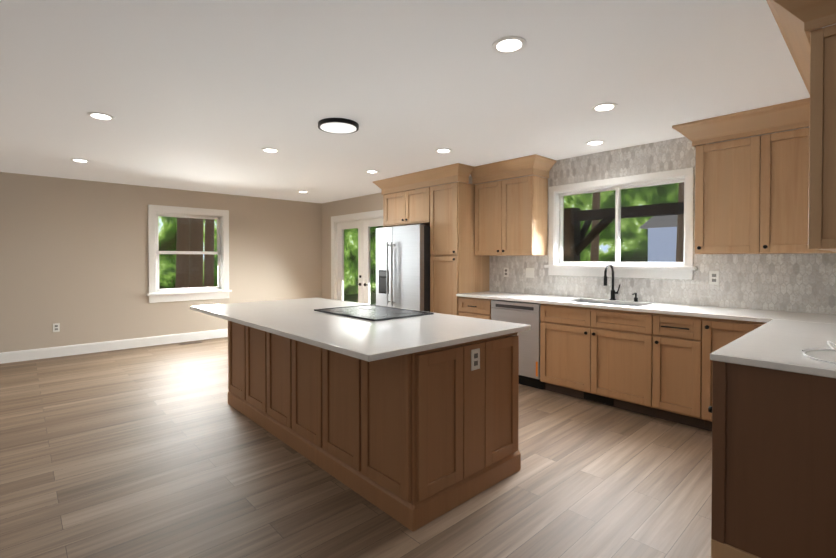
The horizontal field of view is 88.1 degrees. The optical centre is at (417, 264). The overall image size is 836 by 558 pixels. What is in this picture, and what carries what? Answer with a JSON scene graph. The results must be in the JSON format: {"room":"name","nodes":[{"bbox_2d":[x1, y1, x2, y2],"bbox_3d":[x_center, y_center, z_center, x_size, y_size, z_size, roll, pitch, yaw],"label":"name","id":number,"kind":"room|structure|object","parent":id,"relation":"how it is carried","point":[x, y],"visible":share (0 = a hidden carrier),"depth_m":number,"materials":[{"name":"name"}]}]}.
{"room":"kitchen","nodes":[
{"label":"kitchen","id":0,"kind":"room"},
{"bbox_2d":[0,172,321,352],"bbox_3d":[-5.372,0.043,5.586,9.200,2.440,0.200,-1,1,-43],"label":"wall","id":1,"kind":"structure","parent":0,"point":[74,258],"depth_m":6.28,"materials":[{"name":"beige paint"}]},
{"bbox_2d":[53,323,59,331],"bbox_3d":[-4.918,0.859,5.872,0.072,0.115,0.008,-1,1,-43],"label":"outlet","id":2,"kind":"object","parent":1,"relation":"attached to","point":[56,327],"visible":1,"depth_m":5.87,"materials":[{"name":"white plastic"}]},
{"bbox_2d":[0,329,227,363],"bbox_3d":[-5.214,1.193,5.600,8.970,0.140,0.014,-1,1,-43],"label":"baseboard","id":3,"kind":"structure","parent":1,"relation":"attached to","point":[33,354],"depth_m":6.23,"materials":[{"name":"white paint"}]},
{"bbox_2d":[146,204,231,302],"bbox_3d":[-3.710,-0.168,7.034,1.250,1.505,0.205,-1,1,-43],"label":"window","id":4,"kind":"structure","parent":1,"relation":"in","point":[220,290],"depth_m":6.99,"materials":[{"name":"white paint"}]},
{"bbox_2d":[0,337,711,557],"bbox_3d":[-1.496,1.374,1.559,9.500,0.120,11.500,-1,1,-43],"label":"floor","id":5,"kind":"structure","parent":0,"point":[163,451],"depth_m":2.57,"materials":[{"name":"brown wood"}]},
{"bbox_2d":[179,341,201,344],"bbox_3d":[-3.593,1.243,6.830,0.320,0.007,0.110,-1,1,-43],"label":"floor vent","id":6,"kind":"object","parent":5,"relation":"in","point":[190,343],"visible":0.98,"depth_m":6.79,"materials":[{"name":"brown metal"}]},
{"bbox_2d":[228,321,520,531],"bbox_3d":[-0.538,0.846,3.364,0.968,0.891,2.560,-1,1,-43],"label":"kitchen island","id":7,"kind":"object","parent":5,"relation":"on","point":[413,442],"visible":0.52,"depth_m":2.45,"materials":[{"name":"brown wood"}]},
{"bbox_2d":[190,297,530,361],"bbox_3d":[-0.644,0.386,3.239,1.250,0.030,2.630,-1,1,-43],"label":"island countertop","id":8,"kind":"structure","parent":7,"relation":"on","point":[301,320],"depth_m":2.62,"materials":[{"name":"white stone"}]},
{"bbox_2d":[314,304,433,320],"bbox_3d":[-0.355,0.363,3.323,0.546,0.011,0.796,-1,1,-43],"label":"cooktop","id":9,"kind":"object","parent":8,"relation":"in","point":[373,312],"visible":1,"depth_m":3.25,"materials":[{"name":"black glass"}]},
{"bbox_2d":[471,348,479,370],"bbox_3d":[0.321,0.528,2.404,0.072,0.115,0.008,-1,1,-43],"label":"outlet","id":10,"kind":"object","parent":7,"relation":"attached to","point":[475,359],"visible":1,"depth_m":2.40,"materials":[{"name":"white plastic"}]},
{"bbox_2d":[376,224,430,311],"bbox_3d":[-0.034,0.372,5.951,0.811,1.773,0.907,-1,1,-43],"label":"fridge","id":11,"kind":"object","parent":5,"relation":"on","point":[403,255],"visible":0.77,"depth_m":5.61,"materials":[{"name":"grey metal"}]},
{"bbox_2d":[429,179,489,315],"bbox_3d":[0.534,0.139,5.517,0.616,2.250,0.480,-1,1,-43],"label":"tall cabinet","id":12,"kind":"object","parent":5,"relation":"on","point":[445,212],"depth_m":5.28,"materials":[{"name":"brown wood"}]},
{"bbox_2d":[459,297,493,319],"bbox_3d":[0.866,0.823,5.166,0.617,0.892,0.481,-1,1,-43],"label":"base cabinet","id":13,"kind":"object","parent":5,"relation":"on","point":[480,308],"depth_m":4.94,"materials":[{"name":"brown wood"}]},
{"bbox_2d":[491,300,544,389],"bbox_3d":[1.234,0.835,4.761,0.614,0.878,0.601,-1,1,-43],"label":"dishwasher","id":14,"kind":"object","parent":5,"relation":"on","point":[527,313],"visible":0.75,"depth_m":4.45,"materials":[{"name":"grey metal"}]},
{"bbox_2d":[540,321,662,418],"bbox_3d":[1.822,0.954,4.134,0.617,0.656,1.107,-1,1,-43],"label":"base cabinet","id":15,"kind":"object","parent":5,"relation":"on","point":[657,365],"depth_m":3.87,"materials":[{"name":"brown wood"}]},
{"bbox_2d":[643,312,714,430],"bbox_3d":[2.275,0.842,3.643,0.617,0.892,0.473,-1,1,-43],"label":"base cabinet","id":16,"kind":"object","parent":5,"relation":"on","point":[686,340],"depth_m":3.40,"materials":[{"name":"brown wood"}]},
{"bbox_2d":[711,318,765,430],"bbox_3d":[2.527,0.846,3.370,0.617,0.892,0.518,-1,1,-43],"label":"base cabinet","id":17,"kind":"object","parent":5,"relation":"on","point":[723,331],"depth_m":3.20,"materials":[{"name":"brown wood"}]},
{"bbox_2d":[456,291,835,322],"bbox_3d":[1.887,0.376,4.025,0.642,0.030,3.543,-1,1,-43],"label":"countertop","id":18,"kind":"structure","parent":17,"relation":"on","point":[742,314],"depth_m":3.67,"materials":[{"name":"white stone"}]},
{"bbox_2d":[575,301,640,306],"bbox_3d":[1.808,0.501,4.153,0.414,0.220,0.744,-1,1,-43],"label":"sink","id":19,"kind":"object","parent":18,"relation":"in","point":[608,303],"visible":0.04,"depth_m":4.33,"materials":[{"name":"silver metal"}]},
{"bbox_2d":[604,264,620,299],"bbox_3d":[1.909,0.175,4.249,0.217,0.364,0.110,-1,1,-43],"label":"faucet","id":20,"kind":"object","parent":18,"relation":"on","point":[613,293],"visible":1,"depth_m":4.29,"materials":[{"name":"black metal"}]},
{"bbox_2d":[632,293,637,301],"bbox_3d":[2.079,0.315,4.143,0.089,0.087,0.036,-1,1,-43],"label":"soap dispenser","id":21,"kind":"object","parent":18,"relation":"on","point":[635,299],"visible":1,"depth_m":4.15,"materials":[{"name":"black metal"}]},
{"bbox_2d":[708,361,835,557],"bbox_3d":[1.719,0.865,1.872,0.607,0.892,0.617,-1,1,-43],"label":"base cabinet","id":22,"kind":"object","parent":5,"relation":"on","point":[773,463],"visible":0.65,"depth_m":1.73,"materials":[{"name":"brown wood"}]},
{"bbox_2d":[710,315,835,377],"bbox_3d":[2.051,0.399,2.196,1.560,0.030,0.633,-1,1,-43],"label":"countertop","id":23,"kind":"structure","parent":22,"relation":"on","point":[779,340],"depth_m":2.01,"materials":[{"name":"white stone"}]},
{"bbox_2d":[802,341,835,363],"bbox_3d":[1.855,0.384,1.888,0.602,0.007,0.254,-1,1,-43],"label":"cable","id":24,"kind":"object","parent":23,"relation":"on","point":[813,349],"visible":1,"depth_m":1.93,"materials":[{"name":"white plastic"}]},
{"bbox_2d":[0,0,834,203],"bbox_3d":[-1.496,-1.175,1.526,9.500,0.100,11.500,-1,1,-43],"label":"ceiling","id":25,"kind":"structure","parent":0,"point":[213,96],"depth_m":2.72,"materials":[{"name":"white paint"}]},
{"bbox_2d":[70,159,89,162],"bbox_3d":[-3.787,-1.164,4.843,0.176,0.007,0.176,-1,1,-43],"label":"recessed light","id":26,"kind":"object","parent":25,"relation":"in","point":[81,160],"visible":1,"depth_m":4.83,"materials":[{"name":"white paint"}]},
{"bbox_2d":[87,112,114,119],"bbox_3d":[-2.451,-1.145,3.340,0.176,0.007,0.176,-1,1,-43],"label":"recessed light","id":27,"kind":"object","parent":25,"relation":"in","point":[100,116],"visible":0.96,"depth_m":3.33,"materials":[{"name":"white paint"}]},
{"bbox_2d":[261,148,278,152],"bbox_3d":[-1.498,-1.158,4.386,0.176,0.007,0.176,-1,1,-43],"label":"recessed light","id":28,"kind":"object","parent":25,"relation":"in","point":[271,150],"visible":0.98,"depth_m":4.38,"materials":[{"name":"white paint"}]},
{"bbox_2d":[318,118,358,133],"bbox_3d":[-0.653,-1.134,3.546,0.330,0.034,0.330,-1,1,-43],"label":"light","id":29,"kind":"object","parent":25,"relation":"in","point":[338,125],"visible":1,"depth_m":3.50,"materials":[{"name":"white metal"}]},
{"bbox_2d":[365,170,378,172],"bbox_3d":[-0.578,-1.171,5.453,0.176,0.007,0.176,-1,1,-43],"label":"recessed light","id":30,"kind":"object","parent":25,"relation":"in","point":[371,171],"visible":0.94,"depth_m":5.43,"materials":[{"name":"white paint"}]},
{"bbox_2d":[435,148,451,152],"bbox_3d":[0.258,-1.158,4.402,0.176,0.007,0.176,-1,1,-43],"label":"recessed light","id":31,"kind":"object","parent":25,"relation":"in","point":[443,150],"visible":0.96,"depth_m":4.38,"materials":[{"name":"white paint"}]},
{"bbox_2d":[492,36,526,53],"bbox_3d":[0.470,-1.130,2.228,0.176,0.007,0.176,-1,1,-43],"label":"recessed light","id":32,"kind":"object","parent":25,"relation":"in","point":[508,44],"visible":1,"depth_m":2.22,"materials":[{"name":"white paint"}]},
{"bbox_2d":[585,140,604,144],"bbox_3d":[1.683,-1.154,4.098,0.176,0.007,0.176,-1,1,-43],"label":"recessed light","id":33,"kind":"object","parent":25,"relation":"in","point":[595,142],"visible":0.98,"depth_m":4.08,"materials":[{"name":"white paint"}]},
{"bbox_2d":[591,103,617,111],"bbox_3d":[1.355,-1.142,3.142,0.176,0.007,0.176,-1,1,-43],"label":"recessed light","id":34,"kind":"object","parent":25,"relation":"in","point":[602,107],"visible":0.96,"depth_m":3.13,"materials":[{"name":"white paint"}]},
{"bbox_2d":[321,176,833,314],"bbox_3d":[1.881,0.055,4.665,0.200,2.440,11.400,-1,1,-43],"label":"wall","id":35,"kind":"structure","parent":0,"point":[365,203],"depth_m":8.27,"materials":[{"name":"beige paint"}]},
{"bbox_2d":[331,210,382,299],"bbox_3d":[-0.953,0.164,7.685,0.184,2.155,1.950,-1,1,-43],"label":"door frame","id":36,"kind":"structure","parent":35,"relation":"attached to","point":[376,214],"depth_m":8.25,"materials":[{"name":"white paint"}]},
{"bbox_2d":[337,218,382,303],"bbox_3d":[-0.968,0.217,7.671,0.075,2.008,1.680,-1,1,-43],"label":"french door","id":37,"kind":"structure","parent":35,"relation":"in","point":[364,245],"depth_m":7.71,"materials":[{"name":"white paint"}]},
{"bbox_2d":[383,187,428,226],"bbox_3d":[0.057,-0.768,6.021,0.616,0.450,0.925,-1,1,-43],"label":"upper cabinet","id":38,"kind":"object","parent":35,"relation":"attached to","point":[411,207],"depth_m":5.80,"materials":[{"name":"brown wood"}]},
{"bbox_2d":[470,154,556,255],"bbox_3d":[1.077,-0.637,5.048,0.426,1.063,0.943,-1,1,-43],"label":"upper cabinet","id":39,"kind":"object","parent":35,"relation":"attached to","point":[511,217],"visible":0.96,"depth_m":4.91,"materials":[{"name":"brown wood"}]},
{"bbox_2d":[544,167,696,279],"bbox_3d":[2.013,-0.372,4.421,0.210,1.000,1.490,-1,1,-43],"label":"kitchen window","id":40,"kind":"structure","parent":35,"relation":"in","point":[557,265],"depth_m":4.38,"materials":[{"name":"white paint"}]},
{"bbox_2d":[489,127,835,314],"bbox_3d":[2.130,-0.401,4.235,0.010,1.518,3.560,-1,1,-43],"label":"tile backsplash","id":41,"kind":"structure","parent":35,"relation":"attached to","point":[805,283],"depth_m":3.94,"materials":[{"name":"tile"}]},
{"bbox_2d":[504,268,508,276],"bbox_3d":[1.091,0.096,5.351,0.008,0.115,0.072,-1,1,-43],"label":"outlet","id":42,"kind":"object","parent":41,"relation":"attached to","point":[506,272],"visible":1,"depth_m":5.34,"materials":[{"name":"white plastic"}]},
{"bbox_2d":[526,268,533,277],"bbox_3d":[1.321,0.099,5.101,0.008,0.115,0.115,-1,1,-43],"label":"light switch","id":43,"kind":"object","parent":41,"relation":"attached to","point":[529,272],"visible":1,"depth_m":5.10,"materials":[{"name":"white plastic"}]},
{"bbox_2d":[709,271,718,284],"bbox_3d":[2.571,0.116,3.751,0.008,0.115,0.072,-1,1,-43],"label":"outlet","id":44,"kind":"object","parent":41,"relation":"attached to","point":[713,277],"visible":1,"depth_m":3.75,"materials":[{"name":"white plastic"}]},
{"bbox_2d":[692,136,743,253],"bbox_3d":[2.575,-0.533,3.508,0.319,0.895,0.489,-1,1,-43],"label":"upper cabinet","id":45,"kind":"object","parent":35,"relation":"attached to","point":[719,167],"depth_m":3.46,"materials":[{"name":"brown wood"}]},
{"bbox_2d":[744,124,807,253],"bbox_3d":[2.809,-0.529,3.206,0.385,0.895,0.509,-1,1,-43],"label":"upper cabinet","id":46,"kind":"object","parent":35,"relation":"attached to","point":[772,193],"depth_m":3.21,"materials":[{"name":"brown wood"}]},
{"label":"outside","id":47,"kind":"structure","parent":0,"visible":0},
{"bbox_2d":[344,293,375,304],"bbox_3d":[-0.651,1.580,5.067,21.000,0.020,25.000,-1,1,-43],"label":"ground","id":48,"kind":"structure","parent":47,"point":[353,298],"depth_m":17.85,"materials":[{"name":"green plant"}]},
{"bbox_2d":[175,217,183,287],"bbox_3d":[-5.868,-2.152,10.751,0.431,7.307,0.339,1,1,35],"label":"trunk","id":49,"kind":"object","parent":48,"relation":"on","point":[179,267],"depth_m":10.66,"materials":[{"name":"brown plant"}]},
{"bbox_2d":[183,218,208,287],"bbox_3d":[-4.832,-2.135,9.387,0.400,7.306,0.300,0,1,32],"label":"trunk","id":50,"kind":"object","parent":48,"relation":"on","point":[190,266],"depth_m":9.39,"materials":[{"name":"brown plant"}]},
{"bbox_2d":[209,219,213,286],"bbox_3d":[-5.077,-2.149,10.522,0.372,7.305,0.229,0,1,14],"label":"trunk","id":51,"kind":"object","parent":48,"relation":"on","point":[211,223],"depth_m":10.49,"materials":[{"name":"brown plant"}]},
{"bbox_2d":[590,192,599,261],"bbox_3d":[4.065,-2.141,9.844,0.340,7.304,0.191,0,1,14],"label":"trunk","id":52,"kind":"object","parent":48,"relation":"on","point":[594,204],"depth_m":9.80,"materials":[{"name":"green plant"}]},
{"bbox_2d":[563,202,683,261],"bbox_3d":[3.743,0.351,5.709,0.746,2.420,4.800,-1,1,-43],"label":"pergola","id":53,"kind":"object","parent":48,"relation":"on","point":[569,227],"depth_m":6.48,"materials":[{"name":"brown wood"}]},
{"bbox_2d":[639,215,683,261],"bbox_3d":[7.439,0.091,9.260,2.900,2.850,4.100,-1,1,-43],"label":"shed","id":54,"kind":"object","parent":48,"relation":"on","point":[665,249],"depth_m":9.59,"materials":[{"name":"blue"}]},
{"bbox_2d":[676,182,683,261],"bbox_3d":[4.278,-2.105,6.969,0.276,7.302,0.115,0,1,14],"label":"trunk","id":55,"kind":"object","parent":48,"relation":"on","point":[680,223],"depth_m":6.95,"materials":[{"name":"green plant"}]},
{"bbox_3d":[2.545,0.087,2.106,2.300,2.440,0.140,-1,1,-43],"label":"wall","id":56,"kind":"structure","parent":0,"visible":0},
{"bbox_2d":[804,20,835,253],"bbox_3d":[2.061,-0.513,1.979,0.927,0.895,0.319,-1,1,-43],"label":"upper cabinet","id":57,"kind":"object","parent":56,"relation":"attached to","point":[819,42],"depth_m":1.76,"materials":[{"name":"brown wood"}]},
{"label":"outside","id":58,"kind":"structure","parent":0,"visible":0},
{"bbox_2d":[158,216,382,294],"bbox_3d":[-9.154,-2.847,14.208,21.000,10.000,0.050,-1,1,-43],"label":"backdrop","id":59,"kind":"structure","parent":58,"point":[167,279],"depth_m":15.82,"materials":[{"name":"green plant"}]},
{"bbox_2d":[564,183,678,261],"bbox_3d":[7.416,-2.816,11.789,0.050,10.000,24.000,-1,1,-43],"label":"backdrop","id":60,"kind":"structure","parent":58,"point":[581,201],"depth_m":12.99,"materials":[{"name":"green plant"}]}
]}

